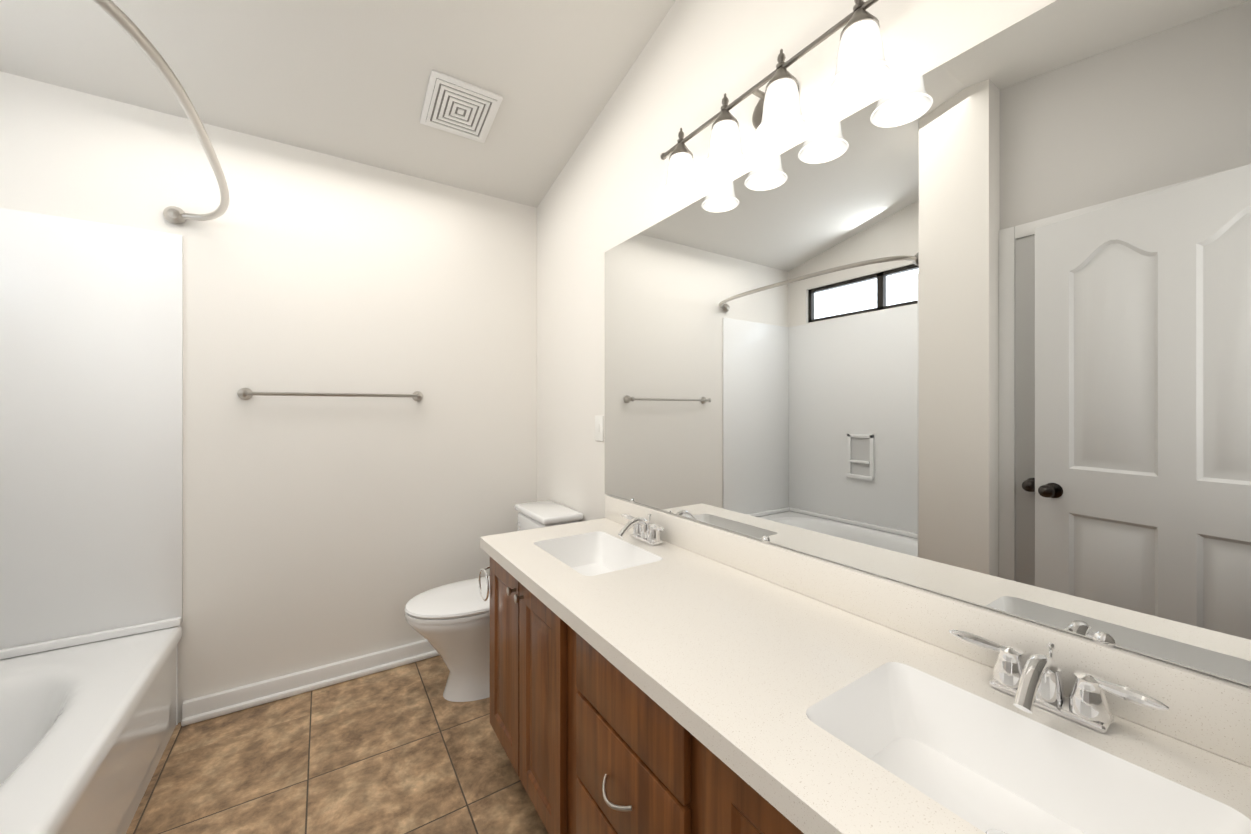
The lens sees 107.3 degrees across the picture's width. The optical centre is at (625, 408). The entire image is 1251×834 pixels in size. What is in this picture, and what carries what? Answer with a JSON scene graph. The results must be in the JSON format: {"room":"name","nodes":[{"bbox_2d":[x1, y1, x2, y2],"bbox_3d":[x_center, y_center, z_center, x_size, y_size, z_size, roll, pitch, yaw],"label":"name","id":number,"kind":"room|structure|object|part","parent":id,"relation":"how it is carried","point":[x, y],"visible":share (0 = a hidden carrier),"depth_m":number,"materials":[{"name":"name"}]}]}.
{"room":"bathroom","nodes":[
{"label":"bathroom","id":0,"kind":"room"},
{"bbox_2d":[0,71,536,722],"bbox_3d":[-1.532,-0.260,2.095,2.555,3.050,0.100,0,0,-33],"label":"wall","id":1,"kind":"structure","parent":0,"point":[318,531],"depth_m":2.10,"materials":[{"name":"white paint"}]},
{"bbox_2d":[93,0,229,223],"bbox_3d":[-1.348,-0.775,1.321,0.256,0.068,1.396,0,0,-33],"label":"rail","id":2,"kind":"object","parent":1,"relation":"attached to","point":[140,39],"visible":1,"depth_m":1.17,"materials":[{"name":"silver metal"}]},
{"bbox_2d":[181,639,439,725],"bbox_3d":[-1.142,1.223,2.262,1.519,0.085,0.046,0,0,-33],"label":"baseboard","id":3,"kind":"structure","parent":1,"relation":"attached to","point":[210,706],"depth_m":2.02,"materials":[{"name":"white wood"}]},
{"bbox_2d":[237,388,422,400],"bbox_3d":[-1.323,-0.065,2.127,0.732,0.052,0.074,0,0,-33],"label":"towel rail","id":4,"kind":"object","parent":1,"relation":"attached to","point":[245,393],"visible":1,"depth_m":2.06,"materials":[{"name":"silver metal"}]},
{"bbox_2d":[126,655,548,833],"bbox_3d":[-0.735,1.315,0.878,2.555,0.100,3.006,0,0,-33],"label":"floor","id":5,"kind":"structure","parent":0,"point":[407,749],"depth_m":1.61,"materials":[{"name":"tile"}]},
{"bbox_2d":[0,626,181,833],"bbox_3d":[-1.731,1.065,1.069,0.770,0.400,1.368,0,0,-33],"label":"bathtub","id":6,"kind":"object","parent":5,"relation":"on","point":[86,730],"visible":0.96,"depth_m":1.41,"materials":[{"name":"white ceramic"}]},
{"bbox_2d":[405,500,582,701],"bbox_3d":[-0.617,0.880,2.146,0.751,0.770,0.390,0,0,-33],"label":"toilet","id":7,"kind":"object","parent":5,"relation":"on","point":[450,622],"visible":0.6,"depth_m":2.00,"materials":[{"name":"white ceramic"}]},
{"bbox_3d":[-0.725,0.857,2.075,0.491,0.046,0.384,0,0,-33],"label":"seat","id":8,"kind":"part","parent":7,"relation":"part of","materials":[{"name":"white plastic"}]},
{"bbox_3d":[-0.395,0.689,2.292,0.220,0.386,0.390,0,0,-33],"label":"tank","id":9,"kind":"part","parent":7,"relation":"part of","materials":[{"name":"white ceramic"}]},
{"bbox_2d":[479,519,1250,833],"bbox_3d":[0.180,0.889,1.110,0.568,0.752,1.934,0,0,-33],"label":"bathroom vanity","id":10,"kind":"object","parent":5,"relation":"on","point":[653,671],"depth_m":0.81,"materials":[{"name":"white stone"}]},
{"bbox_2d":[0,0,675,207],"bbox_3d":[-0.735,-1.389,0.880,2.555,0.462,3.006,0,0,-33],"label":"ceiling","id":11,"kind":"structure","parent":0,"point":[347,79],"depth_m":1.73,"materials":[{"name":"white paint"}]},
{"bbox_2d":[420,70,502,142],"bbox_3d":[-0.705,-1.277,1.970,0.280,0.017,0.280,0,-12,-33],"label":"ceiling vent","id":12,"kind":"object","parent":11,"relation":"in","point":[453,105],"visible":1,"depth_m":1.95,"materials":[{"name":"white"}]},
{"bbox_2d":[537,0,1250,687],"bbox_3d":[0.319,-0.260,1.511,0.100,3.050,2.906,0,0,-33],"label":"wall","id":13,"kind":"structure","parent":0,"point":[695,62],"depth_m":1.72,"materials":[{"name":"white paint"}]},
{"bbox_2d":[595,416,603,440],"bbox_3d":[-0.120,0.088,2.080,0.009,0.115,0.070,0,0,-33],"label":"switch plate","id":14,"kind":"object","parent":13,"relation":"attached to","point":[599,428],"visible":1,"depth_m":2.07,"materials":[{"name":"white plastic"}]},
{"bbox_2d":[660,0,893,199],"bbox_3d":[0.355,-0.795,1.235,0.168,0.205,0.788,0,0,-33],"label":"sconce","id":15,"kind":"object","parent":13,"relation":"attached to","point":[864,68],"visible":1,"depth_m":1.12,"materials":[{"name":"white glass"}]},
{"bbox_2d":[605,0,1250,686],"bbox_3d":[0.429,-0.160,1.245,0.006,1.065,1.893,0,0,-33],"label":"wall mirror","id":16,"kind":"object","parent":13,"relation":"attached to","point":[971,326],"visible":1,"depth_m":0.85,"materials":[{"name":"clear glass"}]},
{"bbox_2d":[762,536,769,542],"bbox_3d":[0.391,0.369,1.291,0.009,0.026,0.026,0,0,-33],"label":"mirror clip","id":17,"kind":"object","parent":16,"relation":"attached to","point":[765,539],"depth_m":1.29,"materials":[{"name":"silver metal"}]},
{"bbox_2d":[1093,632,1115,647],"bbox_3d":[0.758,0.368,0.731,0.009,0.026,0.026,0,0,-33],"label":"mirror clip","id":18,"kind":"object","parent":16,"relation":"attached to","point":[1104,639],"depth_m":0.73,"materials":[{"name":"silver metal"}]},
{"bbox_3d":[-2.025,-0.261,0.699,0.100,3.050,1.693,0,0,-33],"label":"wall","id":19,"kind":"structure","parent":0,"visible":0},
{"bbox_2d":[0,208,182,659],"bbox_3d":[-1.737,0.081,1.066,0.784,1.563,1.396,0,0,-33],"label":"wall panel","id":20,"kind":"object","parent":19,"relation":"attached to","point":[91,431],"visible":1,"depth_m":1.71,"materials":[{"name":"white"}]}
]}

